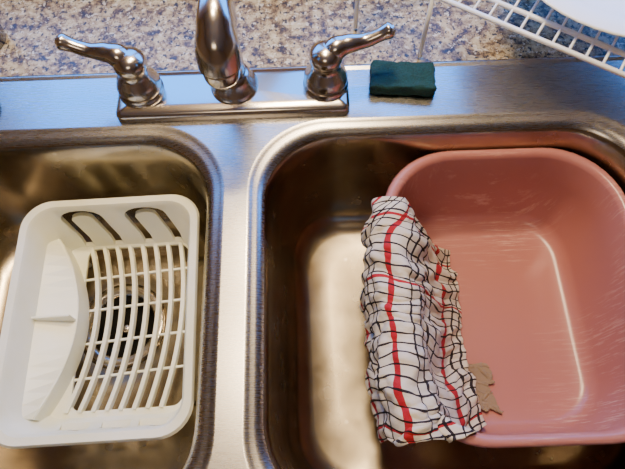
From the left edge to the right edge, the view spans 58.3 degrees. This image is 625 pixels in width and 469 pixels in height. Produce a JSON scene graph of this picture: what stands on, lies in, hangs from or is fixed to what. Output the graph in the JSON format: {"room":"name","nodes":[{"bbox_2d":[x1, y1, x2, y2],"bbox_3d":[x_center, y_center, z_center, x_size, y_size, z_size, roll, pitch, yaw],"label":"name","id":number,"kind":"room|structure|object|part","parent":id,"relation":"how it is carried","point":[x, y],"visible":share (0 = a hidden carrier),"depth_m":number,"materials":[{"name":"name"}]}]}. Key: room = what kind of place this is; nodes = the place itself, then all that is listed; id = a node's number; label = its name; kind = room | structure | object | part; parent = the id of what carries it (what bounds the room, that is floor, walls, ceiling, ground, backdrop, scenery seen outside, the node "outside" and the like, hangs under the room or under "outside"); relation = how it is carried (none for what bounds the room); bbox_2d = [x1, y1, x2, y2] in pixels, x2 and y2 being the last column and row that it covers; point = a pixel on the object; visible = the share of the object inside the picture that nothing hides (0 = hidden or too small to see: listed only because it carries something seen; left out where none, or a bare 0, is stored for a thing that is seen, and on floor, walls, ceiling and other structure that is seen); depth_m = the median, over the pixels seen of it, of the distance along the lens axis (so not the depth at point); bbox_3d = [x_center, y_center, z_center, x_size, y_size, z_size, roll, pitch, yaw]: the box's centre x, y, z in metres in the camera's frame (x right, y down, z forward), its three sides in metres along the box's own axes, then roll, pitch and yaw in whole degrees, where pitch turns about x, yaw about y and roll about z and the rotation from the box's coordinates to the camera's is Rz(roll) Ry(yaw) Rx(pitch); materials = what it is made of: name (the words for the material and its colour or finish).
{"room":"kitchen","nodes":[
{"label":"kitchen","id":0,"kind":"room"},
{"bbox_3d":[0.249,1.391,0.942,4.000,0.050,3.060,-2,65,0],"label":"floor","id":1,"kind":"structure","parent":0,"visible":0},
{"bbox_3d":[0.056,0.159,1.004,2.500,0.883,0.757,-2,65,0],"label":"base cabinet","id":2,"kind":"object","parent":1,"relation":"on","visible":0},
{"bbox_2d":[0,0,624,76],"bbox_3d":[0.049,-0.022,0.580,2.500,0.035,0.787,-2,65,0],"label":"countertop","id":3,"kind":"structure","parent":2,"relation":"on","point":[271,33],"depth_m":0.67,"materials":[{"name":"stone"}]},
{"bbox_2d":[0,24,5,49],"bbox_3d":[-0.394,-0.250,0.618,0.071,0.100,0.071,-2,65,0],"label":"drinking glass","id":4,"kind":"object","parent":3,"relation":"on","point":[2,31],"visible":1,"depth_m":0.66,"materials":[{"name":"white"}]},
{"bbox_2d":[0,55,624,468],"bbox_3d":[-0.038,0.089,0.640,0.867,0.246,0.503,-2,65,0],"label":"sink","id":5,"kind":"object","parent":3,"relation":"in","point":[282,360],"visible":0.62,"depth_m":0.62,"materials":[{"name":"silver metal"}]},
{"bbox_2d":[0,194,199,448],"bbox_3d":[-0.222,0.100,0.634,0.202,0.109,0.267,-3,65,-1],"label":"dish rack","id":6,"kind":"object","parent":5,"relation":"on","point":[44,332],"visible":1,"depth_m":0.63,"materials":[{"name":"white plastic"}]},
{"bbox_2d":[84,284,165,368],"bbox_3d":[-0.236,0.119,0.711,0.108,0.036,0.108,-2,65,0],"label":"strainer","id":7,"kind":"object","parent":5,"relation":"in","point":[140,309],"visible":0.46,"depth_m":0.71,"materials":[{"name":"silver metal"}]},
{"bbox_2d":[97,297,153,355],"bbox_3d":[-0.236,0.121,0.714,0.081,0.029,0.081,-2,65,0],"label":"sink drain","id":8,"kind":"object","parent":7,"relation":"on","point":[140,309],"depth_m":0.72,"materials":[{"name":"metal"}]},
{"bbox_3d":[-0.236,0.122,0.717,0.014,0.020,0.014,-2,65,0],"label":"knob","id":9,"kind":"part","parent":7,"relation":"part of","materials":[{"name":"silver metal"}]},
{"bbox_2d":[54,0,395,122],"bbox_3d":[-0.086,-0.166,0.533,0.341,0.168,0.110,-2,65,0],"label":"kitchen faucet","id":10,"kind":"object","parent":5,"relation":"on","point":[223,87],"visible":1,"depth_m":0.59,"materials":[{"name":"silver metal"}]},
{"bbox_3d":[-0.217,-0.185,0.568,0.079,0.038,0.025,11,66,6],"label":"lever","id":11,"kind":"part","parent":10,"relation":"part of","materials":[{"name":"silver metal"}]},
{"bbox_3d":[-0.081,-0.166,0.519,0.039,0.143,0.099,-2,65,0],"label":"spout","id":12,"kind":"part","parent":10,"relation":"part of","materials":[{"name":"silver metal"}]},
{"bbox_3d":[-0.086,-0.155,0.613,0.252,0.014,0.061,-2,65,0],"label":"plate","id":13,"kind":"part","parent":10,"relation":"part of","materials":[{"name":"silver metal"}]},
{"bbox_3d":[0.044,-0.194,0.568,0.079,0.038,0.025,-15,66,-6],"label":"lever","id":14,"kind":"part","parent":10,"relation":"part of","materials":[{"name":"silver metal"}]},
{"bbox_2d":[369,61,435,96],"bbox_3d":[0.099,-0.172,0.616,0.073,0.017,0.041,3,65,3],"label":"sponge","id":15,"kind":"object","parent":5,"relation":"on","point":[402,78],"visible":1,"depth_m":0.61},
{"bbox_2d":[385,148,624,447],"bbox_3d":[0.210,0.073,0.622,0.263,0.138,0.313,-2,65,0],"label":"pink dishpan","id":16,"kind":"object","parent":5,"relation":"in","point":[534,238],"visible":0.7,"depth_m":0.66,"materials":[{"name":"plastic"}]},
{"bbox_2d":[359,196,486,446],"bbox_3d":[0.117,0.095,0.588,0.132,0.142,0.245,-2,65,0],"label":"tea towel","id":17,"kind":"object","parent":16,"relation":"on","point":[420,386],"visible":1,"depth_m":0.55,"materials":[{"name":"fabric"}]},
{"bbox_2d":[468,362,503,413],"bbox_3d":[0.186,0.175,0.636,0.058,0.016,0.062,-2,65,0],"label":"tan dishcloth","id":18,"kind":"object","parent":16,"relation":"on","point":[481,371],"visible":0.45,"depth_m":0.64,"materials":[{"name":"brown fabric"}]},
{"bbox_2d":[353,0,624,77],"bbox_3d":[0.291,-0.229,0.601,0.465,0.090,0.195,29,69,14],"label":"wire dish rack","id":19,"kind":"object","parent":3,"relation":"on","point":[529,15],"visible":1,"depth_m":0.54,"materials":[{"name":"white"}]},
{"bbox_3d":[0.050,-0.263,0.622,0.005,0.087,0.005,-2,65,0],"label":"leg","id":20,"kind":"part","parent":19,"relation":"part of","materials":[{"name":"white metal"}]},
{"bbox_3d":[0.122,-0.222,0.602,0.005,0.087,0.005,-2,65,0],"label":"leg","id":21,"kind":"part","parent":19,"relation":"part of","materials":[{"name":"white metal"}]},
{"bbox_3d":[0.253,-0.192,0.538,0.460,0.005,0.005,29,69,14],"label":"rail","id":22,"kind":"part","parent":19,"relation":"part of","materials":[{"name":"white metal"}]},
{"bbox_2d":[542,0,624,36],"bbox_3d":[0.320,-0.288,0.567,0.260,0.020,0.260,-2,65,0],"label":"dinner plate","id":23,"kind":"object","parent":19,"relation":"on","point":[607,16],"visible":1,"depth_m":0.53,"materials":[{"name":"white ceramic"}]}
]}

